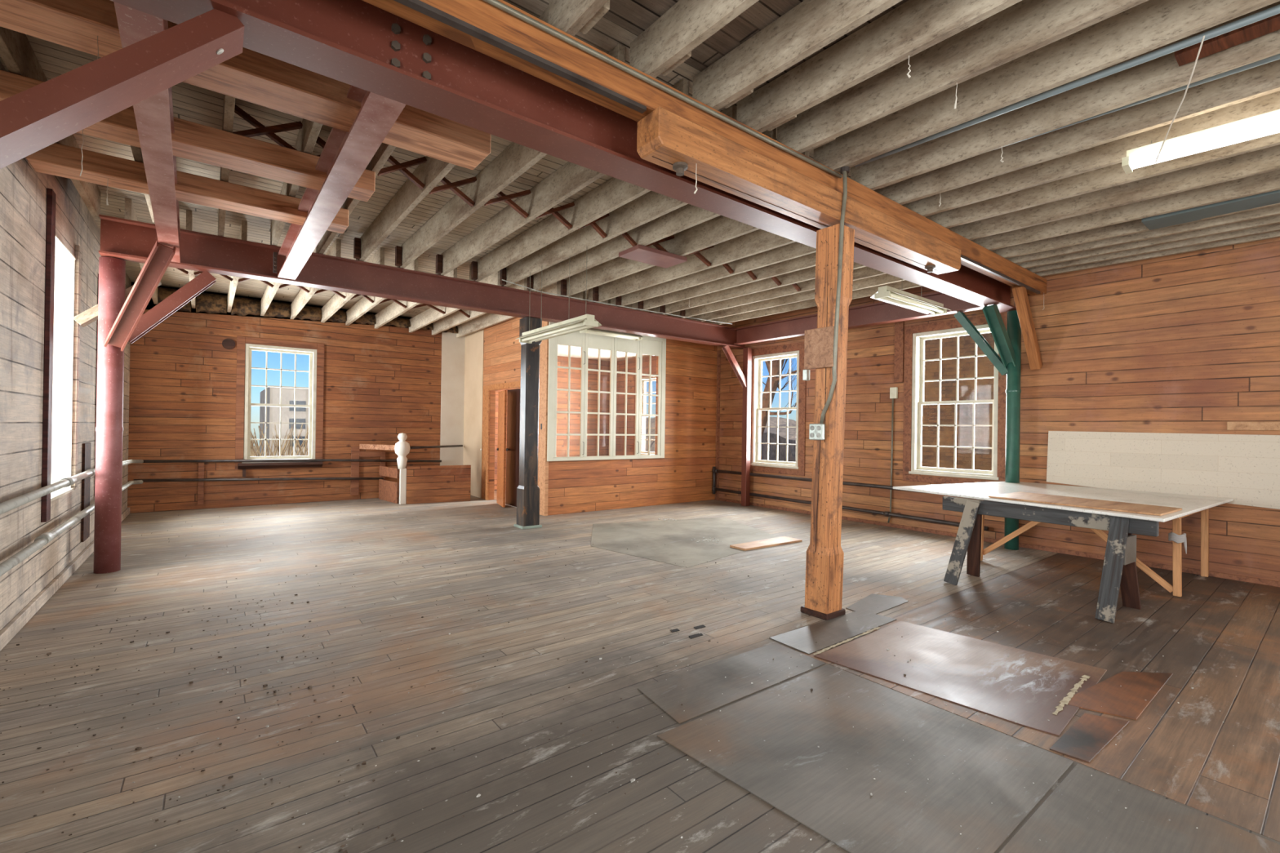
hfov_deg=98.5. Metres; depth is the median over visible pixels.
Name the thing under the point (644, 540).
sheet
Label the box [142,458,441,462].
pipe
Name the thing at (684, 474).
wall
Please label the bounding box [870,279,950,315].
lamp
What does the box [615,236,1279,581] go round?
wall
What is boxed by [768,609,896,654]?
sheet
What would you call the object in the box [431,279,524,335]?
joist
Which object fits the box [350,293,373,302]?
cross bridging
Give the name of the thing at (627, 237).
cross bridging
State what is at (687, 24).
joist
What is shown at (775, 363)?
bare tree
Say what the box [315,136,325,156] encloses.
cross bridging
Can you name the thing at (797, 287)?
cross bridging
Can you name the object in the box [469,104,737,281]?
joist
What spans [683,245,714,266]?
cross bridging
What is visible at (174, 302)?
knee brace
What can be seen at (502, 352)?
wall
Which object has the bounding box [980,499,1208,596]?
frame
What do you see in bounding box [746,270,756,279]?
cross bridging
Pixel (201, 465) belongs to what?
batten
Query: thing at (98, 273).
trim
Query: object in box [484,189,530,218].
cross bridging
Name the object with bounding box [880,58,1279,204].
joist
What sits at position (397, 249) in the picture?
block
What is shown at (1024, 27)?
joist
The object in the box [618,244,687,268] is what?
ceiling plate
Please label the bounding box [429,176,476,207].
cross bridging
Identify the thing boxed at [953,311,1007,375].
knee brace
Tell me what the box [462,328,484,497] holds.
wall panel
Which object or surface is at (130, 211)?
joist
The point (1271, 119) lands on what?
lamp
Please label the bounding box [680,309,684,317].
block
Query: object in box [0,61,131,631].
wall
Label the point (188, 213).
joist
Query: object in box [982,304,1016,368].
knee brace
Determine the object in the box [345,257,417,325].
joist
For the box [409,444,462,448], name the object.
handrail
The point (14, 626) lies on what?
baseboard
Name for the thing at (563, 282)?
block
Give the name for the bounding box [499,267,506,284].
block
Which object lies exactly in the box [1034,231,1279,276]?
joist
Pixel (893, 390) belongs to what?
switch box
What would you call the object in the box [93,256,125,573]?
steel column
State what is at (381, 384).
wall
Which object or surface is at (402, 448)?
newel post
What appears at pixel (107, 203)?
cobweb
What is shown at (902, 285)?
joist
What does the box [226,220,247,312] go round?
joist
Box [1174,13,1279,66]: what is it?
ceiling panel
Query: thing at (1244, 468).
panel
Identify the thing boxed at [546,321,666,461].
window
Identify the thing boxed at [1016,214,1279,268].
joist
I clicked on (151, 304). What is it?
trim
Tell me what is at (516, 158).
joist
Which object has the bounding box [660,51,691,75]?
block
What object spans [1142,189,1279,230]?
ceiling panel
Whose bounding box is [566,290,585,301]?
joist
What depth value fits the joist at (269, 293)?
8.06 m
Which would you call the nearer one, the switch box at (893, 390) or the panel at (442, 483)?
the switch box at (893, 390)
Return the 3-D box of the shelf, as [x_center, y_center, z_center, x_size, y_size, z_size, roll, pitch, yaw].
[-5.946,0.706,9.151,1.170,0.220,0.148,1,0,-38]
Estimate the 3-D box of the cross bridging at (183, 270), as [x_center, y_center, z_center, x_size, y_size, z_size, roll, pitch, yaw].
[-5.627,-1.965,6.569,0.388,0.226,0.078,1,0,-38]
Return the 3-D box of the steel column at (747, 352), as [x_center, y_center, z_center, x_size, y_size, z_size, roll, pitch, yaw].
[1.889,0.008,9.787,0.110,2.800,0.110,1,0,-38]
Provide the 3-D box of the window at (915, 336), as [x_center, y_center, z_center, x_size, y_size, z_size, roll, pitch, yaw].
[4.131,-0.314,7.233,0.195,2.150,1.280,1,0,-38]
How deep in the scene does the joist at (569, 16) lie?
2.47 m
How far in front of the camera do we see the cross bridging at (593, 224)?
5.16 m
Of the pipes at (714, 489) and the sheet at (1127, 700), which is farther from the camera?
the pipes at (714, 489)
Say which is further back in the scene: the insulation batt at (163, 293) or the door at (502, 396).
the door at (502, 396)
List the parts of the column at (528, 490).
plate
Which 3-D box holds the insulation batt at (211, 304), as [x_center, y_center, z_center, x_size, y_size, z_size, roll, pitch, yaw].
[-6.655,-1.912,8.565,0.376,0.328,0.145,1,0,-38]
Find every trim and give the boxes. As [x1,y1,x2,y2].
[93,273,98,496]
[131,281,412,326]
[481,380,520,500]
[538,320,548,515]
[715,351,720,498]
[893,320,904,382]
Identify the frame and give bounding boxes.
[350,446,386,495]
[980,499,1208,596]
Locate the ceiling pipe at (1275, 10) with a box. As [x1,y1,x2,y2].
[854,4,1279,167]
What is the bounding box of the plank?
[729,536,802,551]
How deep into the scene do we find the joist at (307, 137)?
3.81 m
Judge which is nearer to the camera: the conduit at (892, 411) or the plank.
the plank
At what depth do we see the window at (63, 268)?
4.79 m
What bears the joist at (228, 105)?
attached to the ceiling at (192, 103)
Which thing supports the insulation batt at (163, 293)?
attached to the wall at (381, 384)
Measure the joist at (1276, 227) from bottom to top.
0.245 m
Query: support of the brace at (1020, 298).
attached to the timber beam at (478, 25)
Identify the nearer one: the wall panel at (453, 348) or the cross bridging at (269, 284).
the cross bridging at (269, 284)
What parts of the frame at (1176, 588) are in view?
leg, leg, rail, leg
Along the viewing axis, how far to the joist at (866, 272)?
7.59 m
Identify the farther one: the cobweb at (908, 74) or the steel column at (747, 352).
the steel column at (747, 352)
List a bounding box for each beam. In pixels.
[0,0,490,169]
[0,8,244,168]
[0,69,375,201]
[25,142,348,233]
[98,213,747,349]
[110,0,1016,312]
[113,1,180,262]
[272,84,405,279]
[362,0,1046,295]
[636,106,960,274]
[733,292,982,345]
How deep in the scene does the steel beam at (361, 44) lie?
2.57 m
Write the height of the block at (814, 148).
0.230 m
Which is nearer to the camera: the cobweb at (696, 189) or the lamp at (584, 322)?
the cobweb at (696, 189)
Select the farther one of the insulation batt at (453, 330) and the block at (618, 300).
the insulation batt at (453, 330)
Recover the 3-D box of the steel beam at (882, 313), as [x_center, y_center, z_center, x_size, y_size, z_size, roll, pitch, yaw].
[2.930,-1.563,8.110,0.150,0.270,4.010,1,0,-38]
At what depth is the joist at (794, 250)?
6.53 m
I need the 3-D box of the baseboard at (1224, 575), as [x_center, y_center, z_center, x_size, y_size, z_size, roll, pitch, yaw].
[4.912,1.413,6.055,0.029,0.050,11.380,1,0,-38]
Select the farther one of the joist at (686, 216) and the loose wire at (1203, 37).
the joist at (686, 216)
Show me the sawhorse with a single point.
(1119, 570)
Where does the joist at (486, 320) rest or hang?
attached to the ceiling at (192, 103)
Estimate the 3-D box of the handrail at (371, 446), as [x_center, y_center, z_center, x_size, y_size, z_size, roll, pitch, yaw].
[-4.596,0.361,9.667,0.899,0.090,0.030,1,0,25]
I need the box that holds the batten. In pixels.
[197,462,204,504]
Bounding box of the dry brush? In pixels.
[250,419,308,456]
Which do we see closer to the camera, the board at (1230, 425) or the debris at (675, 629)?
the debris at (675, 629)
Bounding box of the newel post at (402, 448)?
[394,432,409,504]
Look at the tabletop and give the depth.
5.18 m
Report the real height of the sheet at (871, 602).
0.004 m
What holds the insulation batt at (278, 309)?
attached to the wall at (381, 384)
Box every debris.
[0,594,395,852]
[132,554,1236,851]
[212,540,911,840]
[670,628,679,632]
[688,633,702,638]
[693,624,705,629]
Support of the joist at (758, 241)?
attached to the ceiling at (192, 103)
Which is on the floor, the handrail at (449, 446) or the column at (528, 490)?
the column at (528, 490)
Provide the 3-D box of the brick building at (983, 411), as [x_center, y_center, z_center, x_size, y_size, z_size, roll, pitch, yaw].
[9.029,-0.904,6.161,1.000,13.200,12.750,1,0,-38]
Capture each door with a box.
[496,390,506,507]
[505,388,520,506]
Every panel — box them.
[405,465,471,504]
[440,332,465,466]
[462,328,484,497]
[1046,431,1279,509]
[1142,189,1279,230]
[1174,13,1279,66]
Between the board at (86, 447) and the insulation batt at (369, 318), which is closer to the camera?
the board at (86, 447)
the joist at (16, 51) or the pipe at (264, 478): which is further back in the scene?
the pipe at (264, 478)
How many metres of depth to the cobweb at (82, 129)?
3.04 m
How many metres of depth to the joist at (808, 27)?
2.71 m
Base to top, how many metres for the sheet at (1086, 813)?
0.004 m
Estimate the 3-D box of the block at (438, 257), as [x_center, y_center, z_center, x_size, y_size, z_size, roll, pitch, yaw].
[-2.369,-1.918,6.505,0.057,0.210,0.060,1,0,-38]
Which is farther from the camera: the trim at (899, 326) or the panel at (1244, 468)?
the trim at (899, 326)
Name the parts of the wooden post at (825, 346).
plate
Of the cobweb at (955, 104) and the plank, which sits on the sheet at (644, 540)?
the plank
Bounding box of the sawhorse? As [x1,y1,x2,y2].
[942,496,1159,623]
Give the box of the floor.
[0,489,1279,852]
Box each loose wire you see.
[502,279,732,324]
[1155,35,1204,162]
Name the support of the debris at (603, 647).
on the floor
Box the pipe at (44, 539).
[0,480,142,576]
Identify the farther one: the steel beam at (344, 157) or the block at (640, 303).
the block at (640, 303)
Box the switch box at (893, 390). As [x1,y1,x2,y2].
[889,386,897,398]
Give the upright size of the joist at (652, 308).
0.245 m
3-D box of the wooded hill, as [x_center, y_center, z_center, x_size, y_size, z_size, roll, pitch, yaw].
[21.580,1.684,92.384,43.000,8.926,104.000,1,0,-38]
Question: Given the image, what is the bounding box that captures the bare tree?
[760,357,796,443]
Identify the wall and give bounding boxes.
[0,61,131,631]
[127,309,609,513]
[483,316,540,500]
[547,298,716,515]
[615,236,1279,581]
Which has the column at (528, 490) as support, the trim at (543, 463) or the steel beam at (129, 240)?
the steel beam at (129, 240)
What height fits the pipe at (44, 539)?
0.104 m
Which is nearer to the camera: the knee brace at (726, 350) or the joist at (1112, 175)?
the joist at (1112, 175)
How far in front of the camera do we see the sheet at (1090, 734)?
2.45 m
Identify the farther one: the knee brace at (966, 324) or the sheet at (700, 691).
the knee brace at (966, 324)
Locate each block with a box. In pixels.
[353,237,360,258]
[395,245,401,266]
[435,253,442,273]
[471,261,477,279]
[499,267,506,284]
[527,275,533,289]
[560,279,566,295]
[579,0,609,34]
[592,286,598,301]
[615,295,621,305]
[637,300,643,309]
[659,305,665,313]
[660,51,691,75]
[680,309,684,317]
[723,88,753,108]
[768,115,796,130]
[806,137,835,151]
[848,158,871,168]
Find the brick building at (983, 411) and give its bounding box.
[921,332,994,471]
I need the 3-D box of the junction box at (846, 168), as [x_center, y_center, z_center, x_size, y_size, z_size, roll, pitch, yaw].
[1.395,-1.747,3.757,0.060,0.037,0.057,1,0,-38]
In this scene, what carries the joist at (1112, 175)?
attached to the ceiling at (192, 103)
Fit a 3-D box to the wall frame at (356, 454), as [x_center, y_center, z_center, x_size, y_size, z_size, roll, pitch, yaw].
[-4.929,0.798,10.008,0.570,0.870,0.033,1,0,-38]
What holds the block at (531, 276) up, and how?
attached to the joist at (686, 216)
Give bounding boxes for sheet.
[591,517,777,568]
[637,642,825,723]
[657,664,1073,852]
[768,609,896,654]
[813,621,1106,736]
[846,593,907,613]
[999,764,1279,852]
[1049,713,1129,763]
[1058,671,1173,719]
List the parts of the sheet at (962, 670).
adhesive strip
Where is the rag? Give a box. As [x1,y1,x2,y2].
[1168,531,1186,554]
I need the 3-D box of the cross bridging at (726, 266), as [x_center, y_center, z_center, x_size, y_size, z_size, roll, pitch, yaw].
[0.941,-1.882,6.250,0.355,0.226,0.078,1,0,-38]
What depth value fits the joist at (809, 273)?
7.33 m
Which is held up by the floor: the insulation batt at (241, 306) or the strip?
the strip
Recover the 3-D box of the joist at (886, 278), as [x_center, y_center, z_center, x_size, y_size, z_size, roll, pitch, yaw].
[2.286,-1.865,7.592,0.046,0.245,4.460,1,0,-38]
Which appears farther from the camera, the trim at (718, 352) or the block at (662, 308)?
the trim at (718, 352)
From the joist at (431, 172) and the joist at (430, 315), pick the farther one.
the joist at (430, 315)
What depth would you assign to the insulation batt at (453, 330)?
10.81 m
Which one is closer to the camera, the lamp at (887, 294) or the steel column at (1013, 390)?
the lamp at (887, 294)
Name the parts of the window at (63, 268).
casing, frame, casing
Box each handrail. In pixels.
[359,444,395,450]
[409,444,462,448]
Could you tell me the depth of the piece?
4.46 m
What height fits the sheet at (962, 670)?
0.009 m
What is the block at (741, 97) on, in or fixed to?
attached to the joist at (808, 27)
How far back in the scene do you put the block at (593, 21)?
2.44 m
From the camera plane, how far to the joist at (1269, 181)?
4.50 m
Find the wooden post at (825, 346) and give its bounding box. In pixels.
[800,170,854,620]
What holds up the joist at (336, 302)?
attached to the ceiling at (192, 103)
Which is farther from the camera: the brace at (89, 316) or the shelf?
the shelf
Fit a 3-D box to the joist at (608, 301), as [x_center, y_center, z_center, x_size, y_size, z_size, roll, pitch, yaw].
[-0.642,-1.902,8.574,0.046,0.245,0.590,1,0,-38]
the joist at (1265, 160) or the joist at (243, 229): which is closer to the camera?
the joist at (1265, 160)
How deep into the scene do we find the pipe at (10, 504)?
3.69 m
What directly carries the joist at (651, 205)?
attached to the ceiling at (192, 103)
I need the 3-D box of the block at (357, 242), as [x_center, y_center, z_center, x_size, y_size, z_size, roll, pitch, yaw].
[-3.062,-1.929,5.971,0.057,0.210,0.060,1,0,-38]
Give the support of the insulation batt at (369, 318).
attached to the wall at (381, 384)
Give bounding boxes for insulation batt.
[158,287,191,311]
[195,292,226,314]
[231,296,260,316]
[264,301,290,317]
[294,305,321,320]
[326,310,346,322]
[353,313,375,324]
[382,317,410,327]
[418,322,433,330]
[441,325,457,333]
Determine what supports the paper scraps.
on the sheet at (644, 540)
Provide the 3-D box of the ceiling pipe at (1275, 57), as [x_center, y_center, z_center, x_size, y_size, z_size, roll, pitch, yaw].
[2.696,-1.778,3.011,0.049,0.094,2.703,1,0,-40]
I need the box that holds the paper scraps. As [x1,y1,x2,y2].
[690,537,723,544]
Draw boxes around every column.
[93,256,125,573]
[513,316,542,529]
[741,347,751,506]
[1004,310,1021,550]
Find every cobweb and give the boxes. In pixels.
[80,128,83,176]
[106,178,108,204]
[693,172,697,193]
[906,55,911,77]
[954,84,957,108]
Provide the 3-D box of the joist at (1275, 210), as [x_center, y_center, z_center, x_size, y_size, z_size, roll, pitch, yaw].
[5.819,-1.795,3.466,0.049,0.245,6.311,1,0,-38]
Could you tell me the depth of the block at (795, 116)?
3.25 m
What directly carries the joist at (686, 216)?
attached to the ceiling at (192, 103)
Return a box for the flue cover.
[222,338,235,349]
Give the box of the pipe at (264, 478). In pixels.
[133,477,383,482]
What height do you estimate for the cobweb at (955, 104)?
0.132 m
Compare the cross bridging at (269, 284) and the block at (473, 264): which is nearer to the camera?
the block at (473, 264)
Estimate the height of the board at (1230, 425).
0.080 m
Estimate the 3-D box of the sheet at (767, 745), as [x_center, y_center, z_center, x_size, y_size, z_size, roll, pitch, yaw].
[0.929,1.368,2.342,1.265,0.004,1.160,1,0,-38]
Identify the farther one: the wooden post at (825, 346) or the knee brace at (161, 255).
the knee brace at (161, 255)
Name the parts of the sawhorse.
leg, leg, rail, leg, leg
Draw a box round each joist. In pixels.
[0,26,100,219]
[124,197,158,304]
[130,145,155,224]
[186,209,195,308]
[217,94,235,236]
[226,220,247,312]
[260,281,280,315]
[270,118,322,245]
[290,239,341,319]
[315,142,395,253]
[320,247,384,323]
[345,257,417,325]
[355,6,548,261]
[374,267,457,328]
[395,43,625,268]
[408,271,497,332]
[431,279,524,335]
[435,78,688,275]
[456,283,556,337]
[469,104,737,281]
[497,128,776,286]
[524,151,808,291]
[548,0,608,35]
[556,170,848,297]
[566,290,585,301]
[587,298,610,305]
[588,188,879,302]
[610,204,903,306]
[621,303,632,309]
[629,0,758,77]
[632,216,926,311]
[642,307,653,313]
[653,227,950,315]
[663,311,674,316]
[674,266,885,318]
[692,0,902,110]
[693,273,904,321]
[710,280,921,324]
[737,0,1022,133]
[777,0,1148,153]
[813,0,1279,171]
[850,0,1279,190]
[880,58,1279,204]
[903,90,1279,216]
[926,126,1279,228]
[950,144,1279,239]
[970,169,1279,250]
[991,203,1279,258]
[1007,204,1279,263]
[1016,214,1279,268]
[1026,222,1279,272]
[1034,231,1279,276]
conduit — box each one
[482,0,842,177]
[887,398,893,523]
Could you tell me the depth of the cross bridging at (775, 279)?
6.81 m
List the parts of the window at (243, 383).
sash, sash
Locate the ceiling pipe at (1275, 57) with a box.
[991,53,1279,151]
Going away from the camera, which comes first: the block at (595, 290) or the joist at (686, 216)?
the joist at (686, 216)
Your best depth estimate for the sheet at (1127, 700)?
2.85 m
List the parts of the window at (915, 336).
sash, sash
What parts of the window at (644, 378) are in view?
sash, frame, sash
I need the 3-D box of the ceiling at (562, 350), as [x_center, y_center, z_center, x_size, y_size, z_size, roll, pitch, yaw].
[-1.014,-1.605,10.934,3.539,0.050,3.319,1,0,-38]
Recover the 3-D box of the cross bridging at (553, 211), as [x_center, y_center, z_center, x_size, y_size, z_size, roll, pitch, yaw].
[-0.761,-1.910,4.883,0.379,0.226,0.078,1,0,-38]
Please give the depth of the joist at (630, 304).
8.66 m
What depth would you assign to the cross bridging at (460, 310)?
9.08 m
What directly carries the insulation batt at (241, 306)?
attached to the wall at (381, 384)
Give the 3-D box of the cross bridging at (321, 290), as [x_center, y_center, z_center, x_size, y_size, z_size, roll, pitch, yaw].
[-4.356,-1.944,7.751,0.404,0.227,0.078,1,0,-38]
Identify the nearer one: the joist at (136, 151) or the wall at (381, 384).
the joist at (136, 151)
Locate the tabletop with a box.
[893,481,1233,522]
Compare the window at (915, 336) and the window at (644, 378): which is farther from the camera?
the window at (644, 378)
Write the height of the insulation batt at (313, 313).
0.251 m
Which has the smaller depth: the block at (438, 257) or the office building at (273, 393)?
the block at (438, 257)
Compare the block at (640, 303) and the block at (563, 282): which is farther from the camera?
the block at (640, 303)
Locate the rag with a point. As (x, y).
(1172, 536)
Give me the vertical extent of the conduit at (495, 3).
0.032 m
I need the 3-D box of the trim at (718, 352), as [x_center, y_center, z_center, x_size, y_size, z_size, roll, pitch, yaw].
[1.494,-0.021,10.530,0.020,2.850,0.060,1,0,-38]
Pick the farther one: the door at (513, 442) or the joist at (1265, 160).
the door at (513, 442)
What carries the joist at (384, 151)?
attached to the ceiling at (192, 103)
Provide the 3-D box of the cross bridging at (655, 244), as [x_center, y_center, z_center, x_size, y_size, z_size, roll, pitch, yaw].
[0.158,-1.895,5.676,0.452,0.227,0.078,1,0,-38]
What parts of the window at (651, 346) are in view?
sash, sash, sash, sash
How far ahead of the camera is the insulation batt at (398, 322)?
10.22 m
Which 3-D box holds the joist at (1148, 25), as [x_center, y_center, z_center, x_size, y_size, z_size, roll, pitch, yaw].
[3.203,-1.838,1.450,0.049,0.245,6.311,1,0,-38]
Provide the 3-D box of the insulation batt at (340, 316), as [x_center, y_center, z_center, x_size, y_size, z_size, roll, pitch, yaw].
[-5.300,-1.937,9.607,0.320,0.234,0.147,1,0,-38]
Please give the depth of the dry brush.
19.09 m
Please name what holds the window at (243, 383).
in the wall at (381, 384)
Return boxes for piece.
[988,491,1182,515]
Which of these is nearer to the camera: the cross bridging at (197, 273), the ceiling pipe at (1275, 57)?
the ceiling pipe at (1275, 57)
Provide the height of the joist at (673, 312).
0.245 m
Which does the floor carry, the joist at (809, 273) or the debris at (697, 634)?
the debris at (697, 634)
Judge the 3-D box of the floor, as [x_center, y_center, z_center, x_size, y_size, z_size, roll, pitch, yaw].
[0.476,1.494,4.733,9.170,0.256,15.500,1,0,-38]
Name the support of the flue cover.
attached to the wall at (381, 384)
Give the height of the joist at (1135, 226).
0.245 m
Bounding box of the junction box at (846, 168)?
[840,165,848,174]
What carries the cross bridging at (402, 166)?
attached to the joist at (431, 172)
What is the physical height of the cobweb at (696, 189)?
0.163 m
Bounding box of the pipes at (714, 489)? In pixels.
[711,466,988,530]
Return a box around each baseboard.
[0,506,129,651]
[715,497,1279,586]
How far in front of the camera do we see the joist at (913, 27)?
2.77 m
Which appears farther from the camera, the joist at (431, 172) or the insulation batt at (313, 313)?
the insulation batt at (313, 313)
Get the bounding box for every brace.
[72,280,161,327]
[104,240,175,351]
[128,271,216,343]
[721,345,746,387]
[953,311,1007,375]
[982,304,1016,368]
[1011,285,1042,369]
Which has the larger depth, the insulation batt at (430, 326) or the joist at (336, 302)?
the insulation batt at (430, 326)
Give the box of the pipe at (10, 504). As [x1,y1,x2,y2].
[0,459,143,514]
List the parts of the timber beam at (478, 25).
metal rail, metal rail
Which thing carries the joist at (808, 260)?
attached to the ceiling at (192, 103)
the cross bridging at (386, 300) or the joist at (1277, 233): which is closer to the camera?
the joist at (1277, 233)
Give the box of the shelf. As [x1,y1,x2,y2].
[238,461,322,476]
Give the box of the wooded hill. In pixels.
[645,416,795,462]
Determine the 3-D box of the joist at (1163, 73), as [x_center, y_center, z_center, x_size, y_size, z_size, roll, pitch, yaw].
[3.576,-1.832,1.737,0.049,0.245,6.311,1,0,-38]
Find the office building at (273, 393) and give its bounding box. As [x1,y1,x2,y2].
[259,385,309,456]
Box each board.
[80,442,91,542]
[1226,422,1279,430]
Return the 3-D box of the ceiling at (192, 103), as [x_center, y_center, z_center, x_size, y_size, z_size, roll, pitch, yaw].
[0.525,-2.058,4.744,9.170,0.060,15.500,1,0,-38]
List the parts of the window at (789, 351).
sash, sash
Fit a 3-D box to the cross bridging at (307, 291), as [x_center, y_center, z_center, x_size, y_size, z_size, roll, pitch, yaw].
[-4.674,-1.949,7.455,0.370,0.226,0.078,1,0,-38]
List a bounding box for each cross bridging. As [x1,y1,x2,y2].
[175,267,188,274]
[193,271,233,281]
[232,104,302,150]
[238,277,274,287]
[279,284,310,293]
[314,288,346,298]
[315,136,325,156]
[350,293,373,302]
[377,155,426,189]
[378,298,406,308]
[412,303,445,314]
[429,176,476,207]
[453,309,470,317]
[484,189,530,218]
[535,201,574,229]
[577,213,609,238]
[611,231,636,246]
[645,235,674,252]
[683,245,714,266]
[722,262,733,273]
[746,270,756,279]
[762,276,781,285]
[783,283,800,291]
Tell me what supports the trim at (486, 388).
attached to the wall at (502, 352)
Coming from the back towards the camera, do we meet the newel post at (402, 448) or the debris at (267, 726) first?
the newel post at (402, 448)
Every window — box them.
[40,187,81,522]
[235,335,324,470]
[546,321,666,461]
[633,371,656,455]
[750,342,805,475]
[902,312,1007,484]
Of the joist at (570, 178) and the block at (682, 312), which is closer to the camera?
the joist at (570, 178)
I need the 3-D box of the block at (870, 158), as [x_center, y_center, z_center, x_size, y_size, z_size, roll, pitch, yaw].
[1.459,-1.893,3.736,0.048,0.230,0.200,1,0,-38]
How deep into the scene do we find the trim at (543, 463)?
8.40 m
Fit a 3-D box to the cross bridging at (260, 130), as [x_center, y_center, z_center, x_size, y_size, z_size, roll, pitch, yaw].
[-2.442,-1.938,3.620,0.384,0.226,0.078,1,0,-38]
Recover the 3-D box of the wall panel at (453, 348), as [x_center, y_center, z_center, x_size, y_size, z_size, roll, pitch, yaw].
[-3.717,-0.277,10.949,0.470,3.220,0.011,1,0,-38]
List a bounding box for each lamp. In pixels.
[515,251,601,343]
[578,328,643,340]
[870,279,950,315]
[1121,108,1279,173]
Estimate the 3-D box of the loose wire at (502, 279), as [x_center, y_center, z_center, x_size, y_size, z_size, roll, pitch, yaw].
[-0.097,-1.736,7.960,4.082,0.032,0.160,1,0,-38]
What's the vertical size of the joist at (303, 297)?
0.245 m
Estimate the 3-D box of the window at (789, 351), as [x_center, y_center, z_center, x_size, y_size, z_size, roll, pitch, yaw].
[2.367,-0.292,9.522,0.195,2.190,1.260,1,0,-38]
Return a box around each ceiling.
[0,0,908,317]
[557,344,648,361]
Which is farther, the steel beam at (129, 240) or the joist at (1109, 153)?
the steel beam at (129, 240)
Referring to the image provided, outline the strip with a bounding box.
[813,626,879,654]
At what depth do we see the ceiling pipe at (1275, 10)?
2.73 m
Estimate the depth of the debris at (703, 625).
3.75 m
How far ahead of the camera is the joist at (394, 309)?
9.04 m
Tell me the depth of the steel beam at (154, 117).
2.92 m
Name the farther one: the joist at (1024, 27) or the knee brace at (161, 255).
the knee brace at (161, 255)
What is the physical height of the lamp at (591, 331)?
0.375 m
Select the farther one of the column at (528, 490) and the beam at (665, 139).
the column at (528, 490)
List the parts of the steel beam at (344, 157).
angle plate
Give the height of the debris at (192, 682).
0.008 m
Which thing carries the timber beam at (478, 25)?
on the beam at (665, 139)

